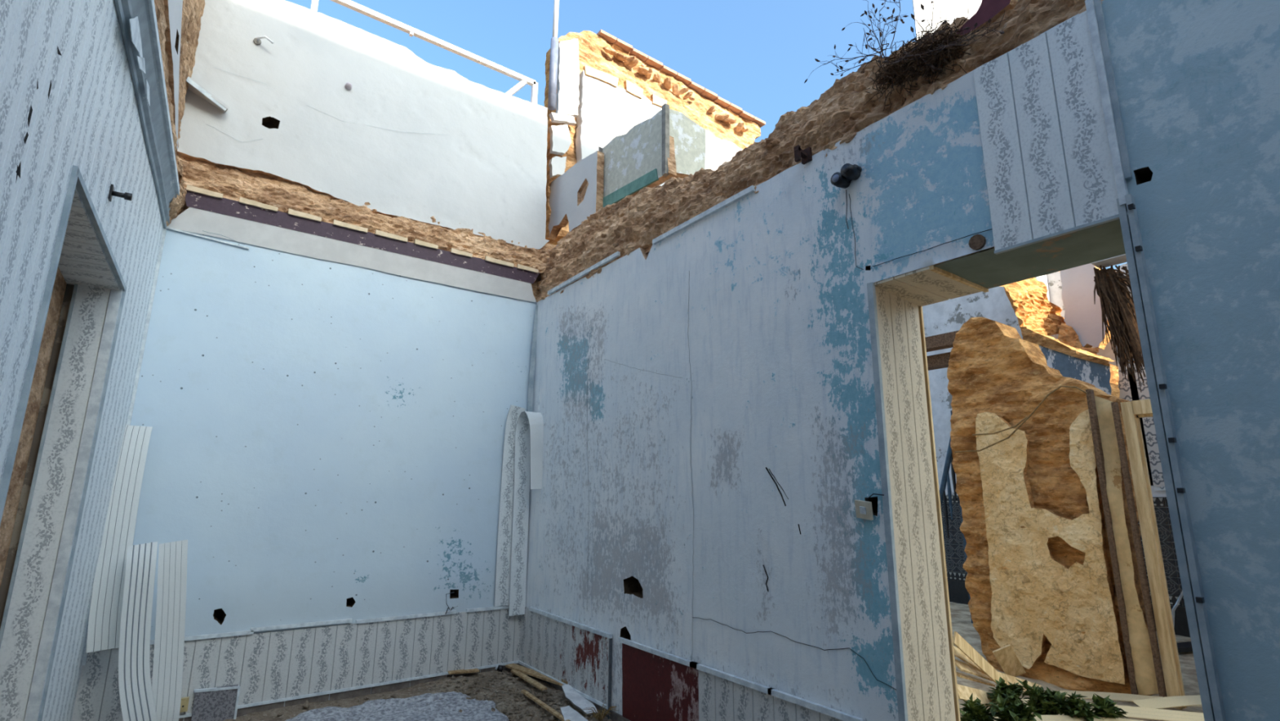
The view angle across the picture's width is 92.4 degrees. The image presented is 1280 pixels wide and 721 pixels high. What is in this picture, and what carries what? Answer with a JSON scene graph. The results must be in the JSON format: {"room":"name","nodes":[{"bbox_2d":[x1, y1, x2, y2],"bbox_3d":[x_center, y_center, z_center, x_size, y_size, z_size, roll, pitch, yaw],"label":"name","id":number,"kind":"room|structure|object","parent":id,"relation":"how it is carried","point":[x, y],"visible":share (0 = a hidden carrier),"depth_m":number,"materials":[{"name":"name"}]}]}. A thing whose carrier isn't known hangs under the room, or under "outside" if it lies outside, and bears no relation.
{"room":"ruined house","nodes":[
{"label":"ruined house","id":0,"kind":"room"},
{"bbox_2d":[0,0,204,720],"bbox_3d":[-1.841,-1.010,1.433,0.769,5.850,7.027,8,-14,-32],"label":"wall","id":1,"kind":"structure","parent":0,"point":[79,268],"depth_m":2.97,"materials":[{"name":"wallpaper"},{"name":"plaster"},{"name":"painted wood"}]},
{"bbox_2d":[86,425,152,653],"bbox_3d":[-3.399,1.129,4.020,0.224,1.416,0.205,9,-15,-35],"label":"panel","id":2,"kind":"object","parent":1,"relation":"attached to","point":[107,596],"visible":0.9,"depth_m":3.97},
{"bbox_2d":[107,183,132,201],"bbox_3d":[-2.410,-0.768,2.841,0.091,0.070,0.041,9,-15,-35],"label":"peg","id":3,"kind":"object","parent":1,"relation":"attached to","point":[127,196],"visible":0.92,"depth_m":2.83,"materials":[{"name":"black metal"}]},
{"bbox_2d":[114,0,179,228],"bbox_3d":[-2.110,-1.474,2.563,0.084,0.254,5.000,9,-15,-33],"label":"crown molding","id":4,"kind":"structure","parent":1,"relation":"attached to","point":[137,19],"depth_m":3.10,"materials":[{"name":"white wood"}]},
{"bbox_2d":[71,0,555,720],"bbox_3d":[-2.182,-0.111,5.555,3.800,5.836,0.522,9,-15,-35],"label":"wall","id":5,"kind":"structure","parent":0,"point":[336,357],"depth_m":5.09,"materials":[{"name":"painted plaster"},{"name":"wallpaper"}]},
{"bbox_2d":[179,696,189,712],"bbox_3d":[-3.101,2.328,4.142,0.085,0.085,0.039,9,-15,-35],"label":"wall socket","id":6,"kind":"object","parent":5,"relation":"attached to","point":[184,700],"visible":0.52,"depth_m":4.14,"materials":[{"name":"plastic"}]},
{"bbox_2d":[186,76,229,112],"bbox_3d":[-3.424,-2.078,4.792,0.168,0.187,0.365,-10,-16,40],"label":"board","id":7,"kind":"object","parent":5,"relation":"attached to","point":[193,86],"visible":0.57,"depth_m":4.78,"materials":[{"name":"white wood"}]},
{"bbox_2d":[253,35,274,44],"bbox_3d":[-3.152,-2.670,5.125,0.176,0.056,0.069,-2,-13,11],"label":"hook","id":8,"kind":"object","parent":5,"relation":"attached to","point":[257,40],"visible":1,"depth_m":5.12,"materials":[{"name":"white metal"}]},
{"bbox_2d":[344,82,352,89],"bbox_3d":[-2.615,-2.466,5.510,0.064,0.064,0.070,9,-15,-35],"label":"boss","id":9,"kind":"object","parent":5,"relation":"attached to","point":[348,86],"visible":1,"depth_m":5.49,"materials":[{"name":"paint"}]},
{"bbox_2d":[310,0,537,104],"bbox_3d":[-2.476,-3.127,5.942,3.228,0.415,0.088,9,-15,-35],"label":"handrail","id":10,"kind":"object","parent":5,"relation":"attached to","point":[524,80],"visible":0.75,"depth_m":6.26,"materials":[{"name":"white metal"}]},
{"bbox_2d":[445,591,457,613],"bbox_3d":[-1.625,2.088,5.285,0.111,0.170,0.057,9,-15,-35],"label":"stub","id":11,"kind":"object","parent":5,"relation":"attached to","point":[452,608],"visible":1,"depth_m":5.28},
{"bbox_2d":[493,404,525,606],"bbox_3d":[-1.208,1.325,5.724,0.191,1.823,0.066,8,-14,-29],"label":"strip","id":12,"kind":"object","parent":5,"relation":"attached to","point":[504,524],"visible":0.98,"depth_m":5.71,"materials":[{"name":"white paper"}]},
{"bbox_2d":[527,305,537,411],"bbox_3d":[-1.061,0.042,6.129,0.091,1.240,0.022,9,-15,-35],"label":"trim","id":13,"kind":"structure","parent":5,"relation":"attached to","point":[533,355],"depth_m":6.12,"materials":[{"name":"white wood"}]},
{"bbox_2d":[537,380,540,412],"bbox_3d":[-0.956,0.055,6.053,0.092,1.405,0.020,9,-15,-35],"label":"trim","id":14,"kind":"structure","parent":5,"relation":"attached to","point":[540,380],"depth_m":5.96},
{"bbox_2d":[543,29,765,244],"bbox_3d":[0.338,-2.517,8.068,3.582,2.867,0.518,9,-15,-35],"label":"building","id":15,"kind":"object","parent":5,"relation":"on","point":[606,86],"visible":0.48,"depth_m":7.56,"materials":[{"name":"paint"}]},
{"bbox_2d":[547,0,559,110],"bbox_3d":[-0.980,-3.798,7.093,0.086,1.977,0.090,9,-15,-35],"label":"mast","id":16,"kind":"object","parent":15,"relation":"attached to","point":[554,40],"visible":1,"depth_m":6.97,"materials":[{"name":"grey metal"}]},
{"bbox_2d":[222,670,612,720],"bbox_3d":[-0.454,2.027,1.916,3.394,0.100,6.844,9,-15,-35],"label":"floor","id":17,"kind":"structure","parent":0,"point":[291,711],"depth_m":4.82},
{"bbox_2d":[118,539,187,720],"bbox_3d":[-3.037,1.772,3.797,0.463,1.265,0.186,3,-12,-10],"label":"panel","id":18,"kind":"object","parent":17,"relation":"on","point":[140,700],"visible":1,"depth_m":3.81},
{"bbox_2d":[284,691,509,720],"bbox_3d":[-1.624,2.447,3.860,1.790,0.126,1.804,9,-15,-35],"label":"gravel pile","id":19,"kind":"object","parent":17,"relation":"on","point":[415,708],"visible":0.97,"depth_m":4.44,"materials":[{"name":"grey gravel"}]},
{"bbox_2d":[220,671,604,720],"bbox_3d":[-1.500,2.369,3.601,2.970,0.134,2.689,9,-15,-35],"label":"rubble","id":20,"kind":"object","parent":17,"relation":"on","point":[537,717],"visible":0.66,"depth_m":4.72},
{"bbox_2d":[511,669,546,690],"bbox_3d":[-0.930,2.650,5.101,0.050,0.025,0.655,8,-14,-32],"label":"plank","id":21,"kind":"object","parent":20,"relation":"on","point":[522,675],"visible":1,"depth_m":5.06,"materials":[{"name":"brown wood"}]},
{"bbox_2d":[585,703,618,720],"bbox_3d":[-0.261,2.485,4.311,0.265,0.104,0.165,9,-15,-35],"label":"tuft","id":22,"kind":"object","parent":20,"relation":"on","point":[600,715],"visible":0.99,"depth_m":4.32,"materials":[{"name":"brown plant"}]},
{"bbox_2d":[448,668,479,674],"bbox_3d":[-1.507,2.655,5.240,0.255,0.028,0.070,8,-14,-30],"label":"plank","id":23,"kind":"object","parent":17,"relation":"on","point":[471,670],"visible":1,"depth_m":5.22,"materials":[{"name":"brown wood"}]},
{"bbox_2d":[494,663,503,671],"bbox_3d":[-1.246,2.729,5.441,0.078,0.072,0.060,1,-12,-3],"label":"shard","id":24,"kind":"object","parent":17,"relation":"on","point":[500,668],"visible":1,"depth_m":5.42},
{"bbox_2d":[505,663,563,685],"bbox_3d":[-0.878,2.666,5.213,0.085,0.026,0.830,12,-17,-43],"label":"plank","id":25,"kind":"object","parent":17,"relation":"on","point":[513,666],"visible":0.71,"depth_m":5.24,"materials":[{"name":"brown wood"}]},
{"bbox_2d":[560,706,587,720],"bbox_3d":[-0.412,2.481,4.164,0.160,0.082,0.587,6,-13,-24],"label":"board","id":26,"kind":"object","parent":17,"relation":"on","point":[567,712],"visible":1,"depth_m":4.30,"materials":[{"name":"white wood"}]},
{"bbox_2d":[520,689,570,720],"bbox_3d":[-0.702,2.533,4.503,0.030,0.032,0.758,9,-15,-34],"label":"plank","id":27,"kind":"object","parent":26,"relation":"on","point":[525,692],"visible":1,"depth_m":4.50,"materials":[{"name":"brown wood"}]},
{"bbox_2d":[561,684,597,715],"bbox_3d":[-0.465,2.551,4.625,0.165,0.073,0.522,7,-14,-28],"label":"board","id":28,"kind":"object","parent":17,"relation":"on","point":[573,696],"visible":0.71,"depth_m":4.59,"materials":[{"name":"white wood"}]},
{"bbox_2d":[518,0,1279,720],"bbox_3d":[1.122,0.340,3.476,0.652,4.481,6.901,9,-15,-35],"label":"wall","id":29,"kind":"structure","parent":0,"point":[725,366],"depth_m":3.08,"materials":[{"name":"earth"},{"name":"blue paint"},{"name":"plaster"}]},
{"bbox_2d":[508,411,543,615],"bbox_3d":[-1.037,1.394,5.683,0.287,1.844,0.181,-10,-16,41],"label":"strip","id":30,"kind":"object","parent":29,"relation":"attached to","point":[529,431],"visible":0.96,"depth_m":5.74,"materials":[{"name":"white paper"}]},
{"bbox_2d":[548,151,604,239],"bbox_3d":[-0.690,-1.690,6.433,0.084,0.780,1.031,9,-15,-35],"label":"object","id":31,"kind":"structure","parent":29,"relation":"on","point":[576,194],"depth_m":6.30,"materials":[{"name":"white grey plaster"}]},
{"bbox_2d":[598,103,705,207],"bbox_3d":[0.093,-1.846,5.833,0.487,0.792,1.121,9,-15,-35],"label":"wall","id":32,"kind":"structure","parent":29,"relation":"on","point":[667,144],"depth_m":5.49,"materials":[{"name":"green paint"}]},
{"bbox_2d":[794,144,812,164],"bbox_3d":[0.933,-1.184,3.535,0.102,0.100,0.060,9,-15,-35],"label":"bracket","id":33,"kind":"object","parent":29,"relation":"attached to","point":[806,154],"visible":1,"depth_m":3.53,"materials":[{"name":"metal"}]},
{"bbox_2d":[830,163,862,229],"bbox_3d":[1.093,-0.867,3.241,0.096,0.331,0.136,9,-15,-35],"label":"wall fitting","id":34,"kind":"object","parent":29,"relation":"attached to","point":[848,172],"visible":1,"depth_m":3.24,"materials":[{"name":"grey metal"}]},
{"bbox_2d":[830,172,850,188],"bbox_3d":[1.076,-0.963,3.288,0.096,0.070,0.072,9,-15,-35],"label":"cup","id":35,"kind":"object","parent":34,"relation":"on","point":[839,180],"depth_m":3.26,"materials":[{"name":"metal"}]},
{"bbox_2d":[840,163,860,179],"bbox_3d":[1.113,-0.996,3.243,0.096,0.070,0.072,9,-15,-35],"label":"cup","id":36,"kind":"object","parent":34,"relation":"on","point":[848,171],"depth_m":3.22,"materials":[{"name":"black plastic"}]},
{"bbox_2d":[804,0,908,83],"bbox_3d":[1.232,-1.826,3.479,0.596,0.484,0.268,-8,-15,34],"label":"dry shrub","id":37,"kind":"object","parent":29,"relation":"on","point":[881,52],"visible":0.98,"depth_m":3.40,"materials":[{"name":"brown plant"}]},
{"bbox_2d":[854,493,884,519],"bbox_3d":[1.093,0.696,2.920,0.050,0.125,0.148,9,-15,-35],"label":"light switch","id":38,"kind":"object","parent":29,"relation":"attached to","point":[864,509],"visible":1,"depth_m":2.92,"materials":[{"name":"beige plastic"}]},
{"bbox_2d":[862,6,975,113],"bbox_3d":[1.389,-1.486,3.072,0.281,0.405,0.631,9,-15,-35],"label":"dry shrub","id":39,"kind":"object","parent":29,"relation":"attached to","point":[943,56],"visible":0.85,"depth_m":3.02,"materials":[{"name":"brown plant"}]},
{"bbox_2d":[877,3,1008,74],"bbox_3d":[1.322,-1.480,2.791,0.473,0.297,0.592,9,-15,-35],"label":"branch","id":40,"kind":"object","parent":39,"relation":"hanging from","point":[922,5],"visible":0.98,"depth_m":2.80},
{"bbox_2d":[920,0,942,26],"bbox_3d":[1.514,-1.825,3.161,0.077,0.272,0.135,9,-15,-35],"label":"dry shrub","id":41,"kind":"object","parent":29,"relation":"on","point":[931,2],"visible":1,"depth_m":3.14,"materials":[{"name":"brown plant"}]},
{"bbox_2d":[955,0,1017,37],"bbox_3d":[1.609,-1.628,2.863,0.052,0.163,0.304,9,-15,-35],"label":"slab","id":42,"kind":"object","parent":29,"relation":"on","point":[992,9],"visible":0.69,"depth_m":2.83,"materials":[{"name":"paint"}]},
{"bbox_2d":[926,351,950,370],"bbox_3d":[3.551,0.055,7.806,0.160,0.150,1.594,9,-15,-35],"label":"ceiling beam","id":43,"kind":"structure","parent":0,"point":[939,361],"depth_m":7.54,"materials":[{"name":"brown wood"}]},
{"bbox_2d":[924,330,958,351],"bbox_3d":[3.438,-0.164,7.755,0.160,0.150,1.615,9,-15,-35],"label":"ceiling beam","id":44,"kind":"structure","parent":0,"point":[945,340],"depth_m":7.40,"materials":[{"name":"brown wood"}]},
{"bbox_2d":[999,274,1066,338],"bbox_3d":[5.296,-0.900,8.247,2.344,1.650,0.480,9,-15,-35],"label":"wall","id":45,"kind":"structure","parent":0,"point":[1029,299],"depth_m":7.83,"materials":[{"name":"beige stone"}]},
{"bbox_2d":[922,271,1190,637],"bbox_3d":[5.395,1.105,8.949,0.330,5.092,5.846,9,-15,-35],"label":"wall","id":46,"kind":"structure","parent":0,"point":[949,315],"depth_m":9.25,"materials":[{"name":"paint"}]},
{"bbox_2d":[946,316,1167,697],"bbox_3d":[3.665,1.165,5.577,0.591,3.344,1.502,9,-15,-35],"label":"wall","id":47,"kind":"structure","parent":0,"point":[1055,566],"depth_m":5.36,"materials":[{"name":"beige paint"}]},
{"bbox_2d":[972,416,1027,435],"bbox_3d":[3.285,0.601,5.611,0.014,0.138,0.491,9,-15,-35],"label":"electric flex","id":48,"kind":"object","parent":47,"relation":"attached to","point":[1025,417],"visible":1,"depth_m":5.57,"materials":[{"name":"black rubber"}]},
{"bbox_2d":[954,385,1087,452],"bbox_3d":[3.370,0.537,5.506,0.014,0.522,1.147,9,-15,-35],"label":"electric flex","id":49,"kind":"object","parent":47,"relation":"attached to","point":[1060,386],"visible":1,"depth_m":5.43,"materials":[{"name":"black rubber"}]},
{"bbox_2d":[1120,399,1186,710],"bbox_3d":[4.208,1.372,4.409,0.140,2.268,0.938,9,-15,-35],"label":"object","id":50,"kind":"structure","parent":47,"relation":"attached to","point":[1167,644],"depth_m":4.72,"materials":[{"name":"beige wood"}]},
{"bbox_2d":[949,601,1203,720],"bbox_3d":[3.554,2.850,5.825,7.826,0.092,8.000,9,-15,-35],"label":"ground","id":51,"kind":"structure","parent":0,"point":[961,620],"depth_m":5.64,"materials":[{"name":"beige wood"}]},
{"bbox_2d":[939,410,973,623],"bbox_3d":[4.057,2.015,8.124,0.090,2.666,0.602,9,-15,-35],"label":"balustrade","id":52,"kind":"object","parent":51,"relation":"on","point":[945,479],"visible":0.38,"depth_m":8.13,"materials":[{"name":"blue metal"}]},
{"bbox_2d":[955,671,995,686],"bbox_3d":[2.519,2.397,4.613,0.725,0.233,0.049,12,-17,-43],"label":"lath","id":53,"kind":"object","parent":51,"relation":"on","point":[959,674],"visible":0.86,"depth_m":4.58,"materials":[{"name":"beige wood"}]},
{"bbox_2d":[957,684,996,705],"bbox_3d":[2.330,2.329,4.261,0.387,0.184,0.065,6,-13,-24],"label":"lath","id":54,"kind":"object","parent":51,"relation":"on","point":[965,692],"visible":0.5,"depth_m":4.25,"materials":[{"name":"beige wood"}]},
{"bbox_2d":[959,693,996,720],"bbox_3d":[2.055,2.188,3.758,0.271,0.246,0.219,9,-15,-35],"label":"weed","id":55,"kind":"object","parent":51,"relation":"on","point":[974,712],"visible":1,"depth_m":3.74,"materials":[{"name":"green plant"}]},
{"bbox_2d":[986,676,1023,707],"bbox_3d":[2.527,2.344,4.250,0.245,0.242,0.271,-9,-16,39],"label":"weed","id":56,"kind":"object","parent":51,"relation":"on","point":[1005,691],"visible":0.64,"depth_m":4.24,"materials":[{"name":"green plant"}]},
{"bbox_2d":[985,693,1042,720],"bbox_3d":[2.228,2.130,3.660,0.259,0.249,0.280,-1,-12,5],"label":"weed","id":57,"kind":"object","parent":51,"relation":"on","point":[1017,711],"visible":1,"depth_m":3.65,"materials":[{"name":"green plant"}]},
{"bbox_2d":[1013,678,1067,715],"bbox_3d":[2.687,2.293,4.118,0.283,0.257,0.330,9,-15,-35],"label":"weed","id":58,"kind":"object","parent":51,"relation":"on","point":[1038,698],"visible":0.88,"depth_m":4.08,"materials":[{"name":"green plant"}]},
{"bbox_2d":[993,715,1142,720],"bbox_3d":[2.867,2.279,3.828,1.232,0.065,0.156,-1,-12,9],"label":"strip","id":59,"kind":"object","parent":51,"relation":"on","point":[1045,717],"visible":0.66,"depth_m":3.89,"materials":[{"name":"beige wood"}]},
{"bbox_2d":[1048,691,1101,720],"bbox_3d":[2.814,2.253,3.950,0.240,0.223,0.294,9,-15,-35],"label":"weed","id":60,"kind":"object","parent":59,"relation":"on","point":[1072,706],"visible":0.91,"depth_m":3.94,"materials":[{"name":"green plant"}]},
{"bbox_2d":[1090,693,1128,719],"bbox_3d":[3.002,2.251,3.938,0.230,0.204,0.205,1,-12,-1],"label":"weed","id":61,"kind":"object","parent":59,"relation":"on","point":[1104,707],"visible":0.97,"depth_m":3.91,"materials":[{"name":"green plant"}]},
{"bbox_2d":[1022,697,1204,720],"bbox_3d":[3.230,2.374,4.152,1.123,0.062,0.178,-3,-13,14],"label":"strip","id":62,"kind":"object","parent":51,"relation":"on","point":[1132,712],"visible":0.46,"depth_m":4.08,"materials":[{"name":"beige wood"}]},
{"bbox_2d":[1052,690,1202,706],"bbox_3d":[3.537,2.508,4.563,1.199,0.051,0.136,-2,-13,12],"label":"strip","id":63,"kind":"object","parent":51,"relation":"on","point":[1113,696],"visible":0.41,"depth_m":4.58,"materials":[{"name":"beige wood"}]},
{"bbox_2d":[982,671,1041,691],"bbox_3d":[2.837,2.451,4.683,0.513,0.225,0.048,2,-12,-8],"label":"lath","id":64,"kind":"object","parent":63,"relation":"on","point":[1011,679],"visible":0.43,"depth_m":4.69,"materials":[{"name":"beige wood"}]},
{"bbox_2d":[955,659,993,681],"bbox_3d":[2.589,2.357,4.614,0.945,0.348,0.084,11,-16,-39],"label":"lath","id":65,"kind":"object","parent":64,"relation":"on","point":[962,666],"visible":0.36,"depth_m":4.45,"materials":[{"name":"beige wood"}]},
{"bbox_2d":[953,645,986,674],"bbox_3d":[2.546,2.290,4.592,0.762,0.384,0.047,10,-15,-37],"label":"lath","id":66,"kind":"object","parent":65,"relation":"on","point":[958,653],"visible":0.29,"depth_m":4.46,"materials":[{"name":"beige wood"}]},
{"bbox_2d":[992,644,1026,676],"bbox_3d":[2.956,2.415,4.914,0.262,0.290,0.110,7,-14,-29],"label":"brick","id":67,"kind":"object","parent":65,"relation":"on","point":[1006,656],"visible":0.86,"depth_m":4.91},
{"bbox_2d":[952,631,1009,685],"bbox_3d":[2.484,2.200,4.440,0.834,0.539,0.014,10,-16,-38],"label":"lath","id":68,"kind":"object","parent":64,"relation":"on","point":[959,642],"visible":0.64,"depth_m":4.38,"materials":[{"name":"beige wood"}]},
{"bbox_2d":[1132,694,1201,708],"bbox_3d":[3.741,2.379,4.266,0.600,0.065,0.134,2,-12,-7],"label":"strip","id":69,"kind":"object","parent":51,"relation":"on","point":[1179,700],"visible":0.82,"depth_m":4.25,"materials":[{"name":"beige wood"}]},
{"bbox_2d":[1171,590,1182,627],"bbox_3d":[4.934,2.363,5.581,0.024,0.987,0.290,9,-15,-35],"label":"cord","id":70,"kind":"object","parent":51,"relation":"on","point":[1180,596],"visible":0.37,"depth_m":5.62,"materials":[{"name":"grey"}]},
{"bbox_2d":[1022,326,1164,486],"bbox_3d":[4.993,0.535,6.938,0.473,2.010,1.229,9,-15,-35],"label":"wall partition","id":71,"kind":"structure","parent":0,"point":[1071,362],"depth_m":6.75,"materials":[{"name":"blue paint"}]},
{"bbox_2d":[1057,262,1142,366],"bbox_3d":[5.874,-0.734,7.595,0.410,1.729,1.206,9,-15,-35],"label":"wall","id":72,"kind":"structure","parent":0,"point":[1082,329],"depth_m":7.85,"materials":[{"name":"white paint"}]},
{"bbox_2d":[1090,253,1126,268],"bbox_3d":[4.938,-1.107,6.201,0.250,0.149,0.591,9,-15,-35],"label":"roof slab","id":73,"kind":"structure","parent":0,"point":[1120,259],"depth_m":6.30,"materials":[{"name":"grey concrete"}]},
{"bbox_2d":[1093,265,1146,392],"bbox_3d":[5.003,-0.372,6.128,0.488,1.364,0.647,9,-15,-35],"label":"bundle","id":74,"kind":"object","parent":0,"point":[1117,303],"visible":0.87,"depth_m":6.18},
{"bbox_3d":[1.459,2.689,4.305,60.000,0.200,60.000,9,-15,-35],"label":"ground","id":75,"kind":"structure","parent":0,"visible":0},
{"bbox_2d":[912,0,982,39],"bbox_3d":[15.204,-3.129,25.695,4.621,20.300,21.852,-6,-14,27],"label":"house","id":76,"kind":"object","parent":75,"relation":"on","point":[952,9],"visible":0.02,"depth_m":19.61,"materials":[{"name":"white paint"}]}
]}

